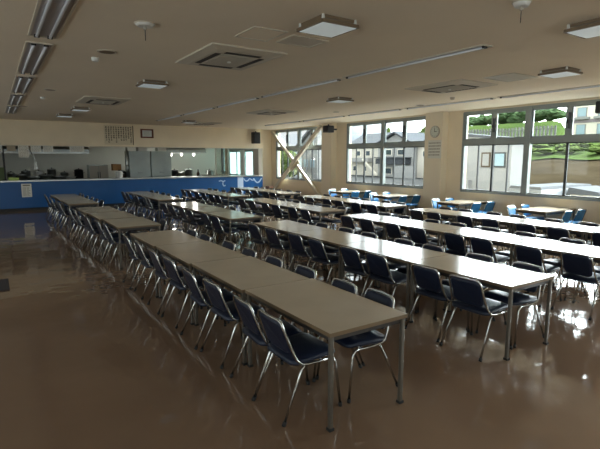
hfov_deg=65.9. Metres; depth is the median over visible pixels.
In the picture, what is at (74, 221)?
chair
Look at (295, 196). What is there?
chair
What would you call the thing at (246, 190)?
chair
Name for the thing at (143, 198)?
chair
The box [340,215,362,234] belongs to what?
chair
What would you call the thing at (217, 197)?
chair
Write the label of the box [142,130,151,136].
print
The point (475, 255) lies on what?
chair
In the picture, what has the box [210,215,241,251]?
chair
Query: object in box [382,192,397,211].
chair
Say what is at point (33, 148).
paper
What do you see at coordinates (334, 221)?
chair
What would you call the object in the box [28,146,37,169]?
hose
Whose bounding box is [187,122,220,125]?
air conditioner
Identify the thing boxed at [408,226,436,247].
chair
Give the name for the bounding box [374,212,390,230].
chair
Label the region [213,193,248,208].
dining table
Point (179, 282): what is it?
chair
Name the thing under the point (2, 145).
trim
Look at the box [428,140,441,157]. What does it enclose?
notice board
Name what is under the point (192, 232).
chair
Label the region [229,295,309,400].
chair
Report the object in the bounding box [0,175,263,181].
countertop
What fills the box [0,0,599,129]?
ceiling
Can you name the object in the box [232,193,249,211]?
chair
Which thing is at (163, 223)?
chair
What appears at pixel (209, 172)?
cooking pot
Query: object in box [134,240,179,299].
chair
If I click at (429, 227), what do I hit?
dining table
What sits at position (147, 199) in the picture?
chair
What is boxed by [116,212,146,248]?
chair
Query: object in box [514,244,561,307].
chair
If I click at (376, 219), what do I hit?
dining table
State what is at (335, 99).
ceiling lamp
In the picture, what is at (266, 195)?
chair
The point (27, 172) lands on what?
cooking pot
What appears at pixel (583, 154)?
grass slope
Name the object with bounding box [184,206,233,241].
dining table
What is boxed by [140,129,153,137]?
picture frame
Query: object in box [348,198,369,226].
chair
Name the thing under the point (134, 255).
chair
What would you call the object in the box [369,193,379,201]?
chair
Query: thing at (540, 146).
bush
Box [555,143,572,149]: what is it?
bush
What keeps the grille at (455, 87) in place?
attached to the air conditioner at (459, 84)
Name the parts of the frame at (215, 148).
post, post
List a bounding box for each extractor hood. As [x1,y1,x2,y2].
[0,146,89,153]
[166,148,205,152]
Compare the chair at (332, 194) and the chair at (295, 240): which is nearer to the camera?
the chair at (295, 240)
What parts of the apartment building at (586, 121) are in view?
pane, pane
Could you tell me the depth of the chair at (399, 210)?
11.57 m
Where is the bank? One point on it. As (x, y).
(547, 170)
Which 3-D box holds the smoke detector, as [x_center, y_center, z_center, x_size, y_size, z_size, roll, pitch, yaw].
[-2.684,-2.163,6.071,0.100,0.050,0.098,-5,10,-33]
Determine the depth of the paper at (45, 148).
16.49 m
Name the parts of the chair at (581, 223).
frame, backrest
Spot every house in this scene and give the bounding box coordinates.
[294,129,321,178]
[351,131,424,178]
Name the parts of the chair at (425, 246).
seat, backrest, frame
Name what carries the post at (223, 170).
on the floor
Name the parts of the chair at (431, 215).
backrest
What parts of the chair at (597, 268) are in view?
seat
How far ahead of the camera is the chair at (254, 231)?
7.83 m
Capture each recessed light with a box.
[5,105,19,113]
[7,94,25,105]
[11,75,35,93]
[17,41,53,74]
[28,0,78,39]
[155,115,183,120]
[181,107,216,114]
[214,97,260,107]
[258,78,344,97]
[264,121,301,125]
[302,116,344,121]
[342,44,491,78]
[347,109,402,115]
[405,98,495,108]
[497,84,599,97]
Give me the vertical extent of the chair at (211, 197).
0.733 m
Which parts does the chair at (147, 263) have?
leg, backrest, leg, frame, seat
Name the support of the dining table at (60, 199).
on the floor
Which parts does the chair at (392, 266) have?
seat, backrest, frame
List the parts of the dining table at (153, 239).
leg, leg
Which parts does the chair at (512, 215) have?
backrest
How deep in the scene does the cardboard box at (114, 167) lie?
19.60 m
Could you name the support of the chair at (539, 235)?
on the floor
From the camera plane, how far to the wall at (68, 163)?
22.45 m
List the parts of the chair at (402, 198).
backrest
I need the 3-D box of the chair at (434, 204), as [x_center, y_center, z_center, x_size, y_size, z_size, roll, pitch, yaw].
[3.831,-0.314,12.502,0.460,0.733,0.507,-6,10,-34]
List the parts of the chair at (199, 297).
leg, backrest, frame, leg, seat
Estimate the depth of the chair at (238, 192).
14.91 m
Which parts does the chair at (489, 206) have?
backrest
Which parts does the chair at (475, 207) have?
backrest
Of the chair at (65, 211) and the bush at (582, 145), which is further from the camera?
the bush at (582, 145)
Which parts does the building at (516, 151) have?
pane, pane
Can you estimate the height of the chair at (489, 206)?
0.733 m
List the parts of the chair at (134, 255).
backrest, leg, frame, leg, seat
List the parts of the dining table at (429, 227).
leg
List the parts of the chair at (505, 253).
seat, frame, backrest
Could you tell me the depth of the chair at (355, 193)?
15.47 m
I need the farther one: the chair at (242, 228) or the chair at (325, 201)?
the chair at (325, 201)
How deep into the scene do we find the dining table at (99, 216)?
9.27 m
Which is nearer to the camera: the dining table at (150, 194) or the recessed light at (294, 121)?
the dining table at (150, 194)
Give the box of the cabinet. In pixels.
[87,165,107,177]
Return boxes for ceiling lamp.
[56,113,72,117]
[70,106,90,111]
[136,79,168,88]
[181,120,196,122]
[296,13,358,37]
[326,97,353,102]
[538,66,582,77]
[563,17,599,38]
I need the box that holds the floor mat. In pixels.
[0,279,9,290]
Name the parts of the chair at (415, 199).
backrest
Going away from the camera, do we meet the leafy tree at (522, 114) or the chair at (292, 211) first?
the chair at (292, 211)
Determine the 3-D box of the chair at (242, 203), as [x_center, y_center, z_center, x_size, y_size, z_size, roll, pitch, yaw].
[-1.414,-0.357,12.804,0.507,0.733,0.460,-6,10,-34]
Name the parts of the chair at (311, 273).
backrest, frame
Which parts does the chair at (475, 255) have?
seat, backrest, frame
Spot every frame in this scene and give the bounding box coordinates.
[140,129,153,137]
[215,148,228,174]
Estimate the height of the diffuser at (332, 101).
0.019 m
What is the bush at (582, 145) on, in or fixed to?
on the grass slope
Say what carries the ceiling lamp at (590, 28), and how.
attached to the ceiling
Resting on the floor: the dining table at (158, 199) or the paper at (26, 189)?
the dining table at (158, 199)
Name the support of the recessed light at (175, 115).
in the ceiling
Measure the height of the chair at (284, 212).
0.733 m
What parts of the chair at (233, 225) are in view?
seat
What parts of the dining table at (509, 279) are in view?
leg, leg, leg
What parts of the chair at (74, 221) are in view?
seat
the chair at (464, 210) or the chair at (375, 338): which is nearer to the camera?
the chair at (375, 338)
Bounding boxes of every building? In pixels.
[465,133,523,190]
[573,105,599,134]
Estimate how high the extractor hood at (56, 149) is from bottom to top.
1.100 m
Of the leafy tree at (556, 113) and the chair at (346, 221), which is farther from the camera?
the leafy tree at (556, 113)
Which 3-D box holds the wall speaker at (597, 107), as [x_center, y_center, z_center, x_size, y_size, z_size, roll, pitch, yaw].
[6.297,-2.383,9.306,0.548,0.290,0.440,-5,10,-33]
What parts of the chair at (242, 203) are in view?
backrest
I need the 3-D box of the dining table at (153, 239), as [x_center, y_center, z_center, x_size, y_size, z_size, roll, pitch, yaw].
[-1.952,0.527,6.789,0.716,0.700,1.226,-5,10,-33]
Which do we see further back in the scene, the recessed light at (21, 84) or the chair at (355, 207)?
the chair at (355, 207)
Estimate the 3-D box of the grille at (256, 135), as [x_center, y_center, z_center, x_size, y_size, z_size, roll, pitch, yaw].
[-1.918,-3.878,20.715,0.286,0.440,0.012,-5,10,-33]
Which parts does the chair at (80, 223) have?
seat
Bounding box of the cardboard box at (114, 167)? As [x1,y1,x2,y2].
[111,164,120,170]
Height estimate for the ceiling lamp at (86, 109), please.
0.079 m
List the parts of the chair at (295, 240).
backrest, frame, seat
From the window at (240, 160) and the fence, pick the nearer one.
the window at (240, 160)
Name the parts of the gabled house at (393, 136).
stair rail, pane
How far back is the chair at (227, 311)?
4.19 m
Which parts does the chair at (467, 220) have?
backrest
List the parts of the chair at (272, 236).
backrest, frame, seat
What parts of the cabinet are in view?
door, door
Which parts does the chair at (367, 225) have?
backrest, seat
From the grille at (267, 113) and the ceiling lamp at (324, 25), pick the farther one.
the grille at (267, 113)
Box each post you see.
[2,149,7,180]
[221,148,225,173]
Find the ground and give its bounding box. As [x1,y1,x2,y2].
[281,174,422,185]
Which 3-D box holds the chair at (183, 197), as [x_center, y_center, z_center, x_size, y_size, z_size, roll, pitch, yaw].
[-3.567,-0.441,13.388,0.507,0.733,0.460,-5,10,-34]
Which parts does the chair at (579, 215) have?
seat, frame, backrest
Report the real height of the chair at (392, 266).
0.747 m
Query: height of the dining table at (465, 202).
0.700 m
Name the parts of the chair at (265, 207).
backrest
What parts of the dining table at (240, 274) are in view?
leg, leg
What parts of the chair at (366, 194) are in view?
backrest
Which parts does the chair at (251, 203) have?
backrest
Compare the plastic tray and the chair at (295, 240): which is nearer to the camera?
the chair at (295, 240)
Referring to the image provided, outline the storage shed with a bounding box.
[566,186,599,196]
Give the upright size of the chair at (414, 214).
0.747 m
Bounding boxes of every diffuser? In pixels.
[138,84,165,88]
[300,22,355,37]
[330,100,352,102]
[541,72,579,77]
[567,25,599,38]
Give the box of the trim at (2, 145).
[2,145,257,148]
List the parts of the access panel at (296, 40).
lid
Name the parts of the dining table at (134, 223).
leg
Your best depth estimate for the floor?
4.04 m
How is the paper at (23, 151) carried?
attached to the wall at (12, 132)
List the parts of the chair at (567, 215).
backrest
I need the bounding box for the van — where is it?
[507,183,591,194]
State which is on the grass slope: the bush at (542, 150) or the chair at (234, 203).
the bush at (542, 150)
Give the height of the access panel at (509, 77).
0.010 m
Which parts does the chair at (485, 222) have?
backrest, frame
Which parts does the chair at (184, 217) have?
backrest, seat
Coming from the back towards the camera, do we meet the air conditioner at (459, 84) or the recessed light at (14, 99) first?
the recessed light at (14, 99)
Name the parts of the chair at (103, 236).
backrest, frame, seat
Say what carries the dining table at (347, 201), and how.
on the floor
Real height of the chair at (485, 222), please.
0.747 m
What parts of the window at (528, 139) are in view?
sash frame, handle, sash frame, sash frame, handle, sash frame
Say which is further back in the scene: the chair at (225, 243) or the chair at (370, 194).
the chair at (370, 194)
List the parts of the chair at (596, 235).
backrest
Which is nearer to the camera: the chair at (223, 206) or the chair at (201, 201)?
the chair at (223, 206)
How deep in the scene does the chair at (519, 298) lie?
4.71 m
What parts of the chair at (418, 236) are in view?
backrest, frame, seat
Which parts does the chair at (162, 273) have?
leg, backrest, frame, leg, seat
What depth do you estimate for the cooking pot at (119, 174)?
18.08 m
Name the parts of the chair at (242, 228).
seat, backrest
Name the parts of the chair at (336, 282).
leg, backrest, frame, leg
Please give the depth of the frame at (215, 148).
23.46 m
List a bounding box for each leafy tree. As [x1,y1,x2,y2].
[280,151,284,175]
[280,151,296,177]
[469,116,484,125]
[474,115,486,125]
[484,113,507,124]
[505,112,514,123]
[511,112,524,122]
[515,110,538,118]
[534,118,544,121]
[535,109,555,120]
[545,108,565,120]
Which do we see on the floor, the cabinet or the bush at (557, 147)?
the cabinet
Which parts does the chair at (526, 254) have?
backrest, frame, leg, seat, leg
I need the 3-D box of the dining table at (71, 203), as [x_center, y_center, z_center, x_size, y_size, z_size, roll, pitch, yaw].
[-5.800,-0.255,12.261,0.716,0.700,1.226,-5,10,-33]
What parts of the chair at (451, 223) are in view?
backrest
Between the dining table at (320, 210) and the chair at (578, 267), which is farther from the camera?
the dining table at (320, 210)
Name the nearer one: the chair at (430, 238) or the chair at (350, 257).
the chair at (350, 257)
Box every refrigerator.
[124,151,150,176]
[150,151,171,176]
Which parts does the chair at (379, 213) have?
seat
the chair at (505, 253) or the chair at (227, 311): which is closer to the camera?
the chair at (227, 311)
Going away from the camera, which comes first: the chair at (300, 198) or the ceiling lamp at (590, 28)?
the ceiling lamp at (590, 28)
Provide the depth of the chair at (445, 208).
10.43 m
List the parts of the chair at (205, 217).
backrest, seat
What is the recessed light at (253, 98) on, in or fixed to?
in the ceiling
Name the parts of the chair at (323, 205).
seat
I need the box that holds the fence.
[468,125,556,136]
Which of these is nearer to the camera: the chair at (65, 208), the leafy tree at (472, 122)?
the chair at (65, 208)
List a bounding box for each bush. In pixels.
[532,144,549,148]
[535,148,557,153]
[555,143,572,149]
[558,146,583,153]
[575,143,597,147]
[586,146,599,152]
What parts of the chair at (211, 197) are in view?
backrest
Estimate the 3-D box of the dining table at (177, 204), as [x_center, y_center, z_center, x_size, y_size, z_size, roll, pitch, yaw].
[-2.774,-0.159,11.593,0.716,0.700,1.226,-5,10,-33]
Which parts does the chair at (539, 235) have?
seat, backrest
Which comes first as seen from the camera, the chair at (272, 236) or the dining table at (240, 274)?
the dining table at (240, 274)
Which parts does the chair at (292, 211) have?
backrest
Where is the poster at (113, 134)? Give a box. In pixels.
[104,125,133,144]
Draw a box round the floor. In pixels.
[0,200,599,448]
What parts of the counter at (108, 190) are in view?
kick plate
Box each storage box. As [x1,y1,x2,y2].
[136,147,146,150]
[155,148,165,150]
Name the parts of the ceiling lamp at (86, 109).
frame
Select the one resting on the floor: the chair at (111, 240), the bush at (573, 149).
the chair at (111, 240)
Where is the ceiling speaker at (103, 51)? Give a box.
[97,49,116,53]
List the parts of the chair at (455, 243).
backrest, seat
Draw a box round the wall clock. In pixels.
[430,126,439,137]
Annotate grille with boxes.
[91,100,115,104]
[202,54,256,67]
[254,133,259,142]
[262,112,281,114]
[427,85,473,91]
[596,102,599,112]
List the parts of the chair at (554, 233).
backrest, frame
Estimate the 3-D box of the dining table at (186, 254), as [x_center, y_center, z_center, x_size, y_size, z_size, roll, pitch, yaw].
[-1.249,0.671,5.783,0.716,0.700,1.226,-5,10,-33]
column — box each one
[262,130,271,188]
[321,123,336,204]
[422,112,448,219]
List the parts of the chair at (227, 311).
leg, backrest, frame, leg, seat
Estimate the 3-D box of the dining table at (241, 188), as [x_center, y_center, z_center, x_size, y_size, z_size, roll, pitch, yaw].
[-1.998,-1.041,17.759,0.716,0.700,1.226,-5,10,-33]
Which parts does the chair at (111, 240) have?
backrest, leg, frame, seat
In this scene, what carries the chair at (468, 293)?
on the floor
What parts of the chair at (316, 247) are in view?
backrest, seat, frame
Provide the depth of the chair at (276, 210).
11.15 m
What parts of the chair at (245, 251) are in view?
backrest, frame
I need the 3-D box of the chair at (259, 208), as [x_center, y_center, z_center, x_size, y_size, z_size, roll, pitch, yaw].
[-0.980,-0.402,13.114,0.507,0.733,0.460,-6,10,-34]
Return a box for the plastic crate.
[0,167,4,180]
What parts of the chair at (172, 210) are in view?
backrest, seat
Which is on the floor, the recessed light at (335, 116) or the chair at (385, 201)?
the chair at (385, 201)
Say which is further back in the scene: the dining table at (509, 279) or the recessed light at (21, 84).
the recessed light at (21, 84)
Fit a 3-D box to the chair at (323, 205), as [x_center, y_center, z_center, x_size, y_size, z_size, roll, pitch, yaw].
[0.451,-0.101,11.008,0.507,0.733,0.460,-6,10,-36]
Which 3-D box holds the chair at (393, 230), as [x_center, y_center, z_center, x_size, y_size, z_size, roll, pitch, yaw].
[1.753,0.331,8.040,0.524,0.747,0.469,-5,9,-31]
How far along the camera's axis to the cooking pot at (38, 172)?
19.25 m
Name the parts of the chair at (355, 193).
backrest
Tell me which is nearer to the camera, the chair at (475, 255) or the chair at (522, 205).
the chair at (475, 255)
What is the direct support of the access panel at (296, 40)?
attached to the ceiling
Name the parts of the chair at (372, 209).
backrest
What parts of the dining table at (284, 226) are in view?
leg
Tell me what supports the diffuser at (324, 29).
attached to the ceiling lamp at (324, 25)
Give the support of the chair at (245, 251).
on the floor
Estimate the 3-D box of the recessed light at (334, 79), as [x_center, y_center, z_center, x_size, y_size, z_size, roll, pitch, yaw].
[-0.073,-2.559,8.785,0.174,0.034,2.724,-5,10,-33]
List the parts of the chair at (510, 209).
backrest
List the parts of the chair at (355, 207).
backrest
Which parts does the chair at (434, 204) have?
backrest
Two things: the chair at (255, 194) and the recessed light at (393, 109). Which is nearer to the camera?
the recessed light at (393, 109)
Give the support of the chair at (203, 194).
on the floor
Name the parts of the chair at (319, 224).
backrest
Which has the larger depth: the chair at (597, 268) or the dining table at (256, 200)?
the dining table at (256, 200)
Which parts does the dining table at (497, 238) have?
leg, leg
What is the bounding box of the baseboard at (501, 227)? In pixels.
[276,196,592,240]
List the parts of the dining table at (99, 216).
leg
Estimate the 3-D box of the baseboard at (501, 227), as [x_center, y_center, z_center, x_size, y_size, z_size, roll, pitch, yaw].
[4.850,-0.004,12.736,0.012,0.070,22.100,-5,10,-33]
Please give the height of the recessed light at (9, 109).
0.036 m
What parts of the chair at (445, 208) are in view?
backrest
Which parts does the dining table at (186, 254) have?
leg, leg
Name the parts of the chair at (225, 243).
backrest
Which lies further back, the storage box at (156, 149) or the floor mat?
the storage box at (156, 149)
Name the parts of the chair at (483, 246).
backrest, frame, seat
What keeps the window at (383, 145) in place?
in the wall at (455, 125)
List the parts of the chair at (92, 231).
backrest, frame, seat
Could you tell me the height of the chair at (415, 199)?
0.733 m
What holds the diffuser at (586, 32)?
attached to the ceiling lamp at (590, 28)
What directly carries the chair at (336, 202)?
on the floor
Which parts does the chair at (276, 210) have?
backrest, seat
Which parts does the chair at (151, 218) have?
seat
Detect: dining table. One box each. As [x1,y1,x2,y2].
[50,194,80,220]
[55,196,88,224]
[62,199,99,231]
[76,206,120,245]
[88,211,138,255]
[103,217,160,268]
[126,191,153,213]
[130,230,204,297]
[135,193,168,218]
[146,196,183,222]
[156,241,246,324]
[167,202,211,233]
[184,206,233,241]
[185,189,215,205]
[192,256,308,365]
[198,191,230,206]
[206,211,261,250]
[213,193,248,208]
[233,187,262,207]
[242,198,284,223]
[245,278,406,432]
[249,189,280,197]
[253,220,325,271]
[264,201,311,221]
[267,191,300,210]
[291,205,345,228]
[291,228,377,287]
[299,195,339,216]
[324,198,368,216]
[330,190,368,198]
[340,239,449,320]
[344,213,411,239]
[353,201,406,231]
[372,194,416,213]
[384,220,466,245]
[408,208,474,235]
[409,254,554,360]
[436,199,488,208]
[440,228,541,275]
[454,213,532,249]
[511,219,599,265]
[513,239,599,286]
[515,206,575,237]
[584,229,599,244]
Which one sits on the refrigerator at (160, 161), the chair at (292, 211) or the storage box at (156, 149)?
the storage box at (156, 149)
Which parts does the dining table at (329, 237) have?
leg, leg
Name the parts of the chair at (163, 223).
backrest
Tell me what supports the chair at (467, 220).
on the floor
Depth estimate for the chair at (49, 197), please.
13.26 m
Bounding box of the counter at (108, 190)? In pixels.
[0,175,263,211]
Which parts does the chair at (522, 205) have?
backrest, seat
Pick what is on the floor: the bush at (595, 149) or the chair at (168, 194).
the chair at (168, 194)
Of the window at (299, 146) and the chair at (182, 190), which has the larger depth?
the window at (299, 146)
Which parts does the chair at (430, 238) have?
seat, backrest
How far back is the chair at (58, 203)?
11.65 m
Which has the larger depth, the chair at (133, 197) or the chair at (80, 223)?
the chair at (133, 197)
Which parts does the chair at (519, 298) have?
leg, seat, leg, backrest, frame, leg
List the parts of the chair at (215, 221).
backrest, frame, seat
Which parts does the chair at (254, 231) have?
backrest, frame, seat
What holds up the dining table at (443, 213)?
on the floor
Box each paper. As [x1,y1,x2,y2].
[6,145,15,150]
[18,145,28,157]
[21,184,31,196]
[30,146,40,151]
[43,146,52,151]
[69,146,83,151]
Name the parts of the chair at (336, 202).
backrest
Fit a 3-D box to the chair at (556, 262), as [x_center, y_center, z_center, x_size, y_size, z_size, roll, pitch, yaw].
[3.549,0.580,6.295,0.524,0.747,0.469,-5,10,-31]
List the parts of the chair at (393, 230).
backrest, frame, seat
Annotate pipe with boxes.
[125,147,127,176]
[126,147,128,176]
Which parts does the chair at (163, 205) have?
backrest, seat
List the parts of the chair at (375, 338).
leg, leg, leg, seat, frame, backrest, leg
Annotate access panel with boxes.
[235,26,287,41]
[276,34,328,47]
[483,73,537,81]
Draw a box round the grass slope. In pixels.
[468,121,599,159]
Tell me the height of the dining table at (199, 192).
0.700 m
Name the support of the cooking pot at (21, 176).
on the worktable
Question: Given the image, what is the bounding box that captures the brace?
[270,125,321,194]
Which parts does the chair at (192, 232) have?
backrest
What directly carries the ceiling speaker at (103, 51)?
attached to the ceiling
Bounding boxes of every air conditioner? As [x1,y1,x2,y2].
[76,96,130,104]
[175,42,286,70]
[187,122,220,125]
[246,109,297,114]
[405,79,497,93]
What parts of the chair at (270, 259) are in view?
backrest, frame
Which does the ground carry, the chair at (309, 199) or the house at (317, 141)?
the house at (317, 141)
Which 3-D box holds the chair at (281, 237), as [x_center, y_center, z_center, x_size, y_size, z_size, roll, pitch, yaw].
[-0.135,0.295,8.292,0.524,0.747,0.469,-5,10,-33]
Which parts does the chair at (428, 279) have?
leg, backrest, frame, seat, leg, leg, leg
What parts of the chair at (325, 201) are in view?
backrest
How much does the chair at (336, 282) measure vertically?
0.747 m
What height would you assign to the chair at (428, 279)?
0.747 m
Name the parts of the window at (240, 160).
pane, pane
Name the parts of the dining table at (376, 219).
leg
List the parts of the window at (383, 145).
sash frame, sash frame, sash frame, sash frame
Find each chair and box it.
[45,195,65,220]
[49,197,68,221]
[51,199,71,225]
[55,200,76,228]
[57,202,82,231]
[67,207,94,241]
[73,209,98,244]
[80,213,108,248]
[82,200,103,227]
[84,216,116,255]
[94,220,129,261]
[102,223,138,267]
[109,210,134,247]
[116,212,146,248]
[121,191,139,211]
[122,234,165,289]
[125,192,144,213]
[125,216,154,258]
[131,194,143,210]
[134,195,154,217]
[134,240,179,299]
[136,219,167,256]
[142,196,162,219]
[146,198,167,222]
[147,248,198,314]
[153,193,170,217]
[161,203,179,229]
[161,229,198,283]
[161,256,218,328]
[166,196,185,222]
[168,204,192,229]
[170,233,210,292]
[178,207,203,235]
[180,268,241,349]
[181,189,196,201]
[183,200,205,228]
[186,190,202,201]
[186,209,214,241]
[190,202,215,232]
[194,191,209,201]
[200,204,226,234]
[200,278,270,368]
[201,192,216,202]
[201,213,229,242]
[204,240,239,297]
[207,247,257,319]
[208,193,226,208]
[210,206,238,241]
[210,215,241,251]
[214,194,232,208]
[224,209,253,244]
[225,192,241,211]
[227,255,284,323]
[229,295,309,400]
[230,187,246,205]
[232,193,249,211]
[235,212,266,248]
[238,199,258,223]
[245,189,255,198]
[247,223,283,265]
[248,200,270,221]
[252,190,262,205]
[253,309,341,426]
[257,197,275,220]
[257,265,317,337]
[261,202,283,221]
[263,191,278,207]
[264,227,301,266]
[269,192,287,210]
[271,204,287,234]
[274,219,311,264]
[277,200,299,220]
[286,191,300,201]
[287,206,303,221]
[287,232,328,280]
[291,278,361,381]
[297,196,317,215]
[298,202,313,216]
[299,209,324,225]
[302,222,330,267]
[306,197,326,216]
[307,238,350,282]
[310,194,331,218]
[311,204,330,228]
[314,227,356,275]
[316,288,397,402]
[321,206,346,228]
[322,198,333,225]
[328,189,344,206]
[332,200,356,226]
[334,232,377,283]
[337,197,359,218]
[339,246,386,296]
[340,189,349,206]
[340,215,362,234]
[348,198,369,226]
[349,191,359,198]
[350,202,373,224]
[359,191,371,208]
[359,218,389,238]
[365,252,416,312]
[366,204,379,226]
[366,238,416,295]
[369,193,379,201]
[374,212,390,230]
[378,200,390,225]
[380,202,406,231]
[380,215,410,236]
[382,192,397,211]
[384,222,410,241]
[392,244,444,312]
[396,196,407,214]
[405,264,469,342]
[406,195,420,209]
[407,219,439,240]
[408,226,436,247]
[409,209,423,220]
[426,212,448,235]
[431,199,443,219]
[431,222,466,247]
[433,252,495,329]
[437,206,451,236]
[439,274,511,361]
[443,232,472,256]
[444,198,461,220]
[445,209,472,223]
[456,215,477,228]
[466,226,500,251]
[469,212,502,248]
[469,237,509,289]
[470,202,481,225]
[475,261,543,347]
[477,201,494,222]
[480,218,506,250]
[495,231,536,265]
[501,214,525,249]
[507,205,528,230]
[508,223,549,263]
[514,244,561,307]
[521,204,547,234]
[537,218,563,258]
[540,210,572,233]
[543,226,569,258]
[543,237,586,300]
[551,252,599,320]
[558,222,599,258]
[569,209,586,239]
[574,263,599,301]
[591,232,599,265]
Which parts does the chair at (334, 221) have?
seat, backrest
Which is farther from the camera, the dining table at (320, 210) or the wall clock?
the wall clock
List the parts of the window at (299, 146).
sash frame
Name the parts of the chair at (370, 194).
backrest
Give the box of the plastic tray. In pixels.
[8,177,18,180]
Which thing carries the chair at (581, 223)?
on the floor
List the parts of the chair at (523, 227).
backrest, frame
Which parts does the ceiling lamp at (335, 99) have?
frame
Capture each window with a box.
[229,149,253,174]
[276,126,320,181]
[346,116,425,188]
[460,99,599,201]
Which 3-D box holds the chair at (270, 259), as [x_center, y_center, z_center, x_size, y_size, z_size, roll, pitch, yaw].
[-0.474,0.750,5.103,0.524,0.747,0.469,-5,10,-34]
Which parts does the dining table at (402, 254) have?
leg, leg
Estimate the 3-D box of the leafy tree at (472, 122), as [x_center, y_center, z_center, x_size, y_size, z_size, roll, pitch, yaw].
[29.062,-17.407,78.258,3.943,1.929,3.877,-5,10,-33]
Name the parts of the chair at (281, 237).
seat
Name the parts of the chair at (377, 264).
backrest, frame, seat, leg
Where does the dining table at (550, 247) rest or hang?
on the floor
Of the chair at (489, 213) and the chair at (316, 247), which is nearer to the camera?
the chair at (316, 247)
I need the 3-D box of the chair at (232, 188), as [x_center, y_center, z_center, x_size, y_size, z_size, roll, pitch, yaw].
[-2.389,-1.076,17.832,0.507,0.733,0.460,-6,10,-35]
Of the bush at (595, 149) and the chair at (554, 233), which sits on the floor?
the chair at (554, 233)
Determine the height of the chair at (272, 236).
0.747 m
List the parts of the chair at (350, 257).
backrest, frame, seat, leg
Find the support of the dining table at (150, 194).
on the floor
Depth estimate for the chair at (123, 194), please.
15.44 m
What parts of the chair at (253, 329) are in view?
leg, backrest, frame, leg, seat, leg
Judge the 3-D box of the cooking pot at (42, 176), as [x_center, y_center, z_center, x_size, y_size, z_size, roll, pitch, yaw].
[-10.632,-1.993,19.375,0.560,0.288,0.560,1,8,4]
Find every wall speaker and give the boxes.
[251,131,259,143]
[323,124,336,132]
[595,101,599,113]
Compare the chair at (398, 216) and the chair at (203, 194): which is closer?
the chair at (398, 216)
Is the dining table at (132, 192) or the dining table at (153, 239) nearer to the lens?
the dining table at (153, 239)
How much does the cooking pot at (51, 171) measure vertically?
0.520 m
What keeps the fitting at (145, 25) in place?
attached to the ceiling
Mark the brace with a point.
(294, 161)
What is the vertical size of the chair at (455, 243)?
0.747 m
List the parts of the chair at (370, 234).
backrest, frame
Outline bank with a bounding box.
[530,158,599,185]
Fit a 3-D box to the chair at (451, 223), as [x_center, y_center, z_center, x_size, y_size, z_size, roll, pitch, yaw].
[2.520,0.352,7.887,0.524,0.747,0.469,-5,10,-31]
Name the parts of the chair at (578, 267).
leg, leg, backrest, frame, seat, leg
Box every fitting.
[134,21,155,40]
[512,0,531,22]
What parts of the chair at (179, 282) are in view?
leg, backrest, leg, frame, seat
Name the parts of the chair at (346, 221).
backrest, seat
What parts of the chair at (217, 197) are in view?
backrest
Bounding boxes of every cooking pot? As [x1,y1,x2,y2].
[6,171,16,179]
[16,173,28,179]
[21,169,30,179]
[33,170,42,175]
[38,173,52,178]
[47,168,57,175]
[60,171,68,178]
[74,168,83,178]
[116,170,123,177]
[172,169,177,176]
[178,171,184,175]
[184,168,192,175]
[205,169,213,175]
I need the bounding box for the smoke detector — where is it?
[91,57,98,61]
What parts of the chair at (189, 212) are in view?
backrest, frame, seat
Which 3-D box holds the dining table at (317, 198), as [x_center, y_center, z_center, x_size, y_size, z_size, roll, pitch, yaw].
[0.589,-0.473,13.791,0.716,0.700,1.226,-5,10,-33]
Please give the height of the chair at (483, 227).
0.747 m
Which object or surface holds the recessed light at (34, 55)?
in the ceiling
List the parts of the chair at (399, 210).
backrest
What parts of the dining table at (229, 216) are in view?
leg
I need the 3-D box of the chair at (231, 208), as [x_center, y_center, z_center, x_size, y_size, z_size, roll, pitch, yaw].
[-1.718,-0.022,10.460,0.507,0.733,0.460,-5,10,-31]
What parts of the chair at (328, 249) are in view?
seat, backrest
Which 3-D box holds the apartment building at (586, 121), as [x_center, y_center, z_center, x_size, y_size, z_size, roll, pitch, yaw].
[67.018,-21.019,95.675,11.300,9.500,18.000,-5,10,-33]
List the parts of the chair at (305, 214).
backrest, seat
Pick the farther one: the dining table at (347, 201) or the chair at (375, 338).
the dining table at (347, 201)
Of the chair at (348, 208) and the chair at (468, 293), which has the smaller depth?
the chair at (468, 293)
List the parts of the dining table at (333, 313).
leg, leg, leg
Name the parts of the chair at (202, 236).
backrest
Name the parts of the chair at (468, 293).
leg, backrest, leg, frame, seat, leg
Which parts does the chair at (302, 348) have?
leg, backrest, frame, leg, seat, leg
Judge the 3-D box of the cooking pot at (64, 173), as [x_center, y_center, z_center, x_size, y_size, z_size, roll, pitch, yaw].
[-10.122,-2.114,19.916,0.382,0.375,0.327,1,8,5]
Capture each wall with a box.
[0,119,262,147]
[0,147,221,177]
[225,97,599,235]
[253,148,262,174]
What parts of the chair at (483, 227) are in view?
backrest, frame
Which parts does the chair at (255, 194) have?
backrest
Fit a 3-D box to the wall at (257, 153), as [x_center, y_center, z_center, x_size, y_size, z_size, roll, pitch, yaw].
[-1.947,-2.909,21.466,0.220,1.210,0.500,-5,10,-33]
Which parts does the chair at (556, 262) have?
seat, leg, frame, backrest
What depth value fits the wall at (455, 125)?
13.22 m
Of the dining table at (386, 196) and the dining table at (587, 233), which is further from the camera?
the dining table at (386, 196)
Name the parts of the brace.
gusset plate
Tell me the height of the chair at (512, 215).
0.747 m
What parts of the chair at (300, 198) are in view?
backrest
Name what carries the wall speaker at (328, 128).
attached to the column at (329, 140)

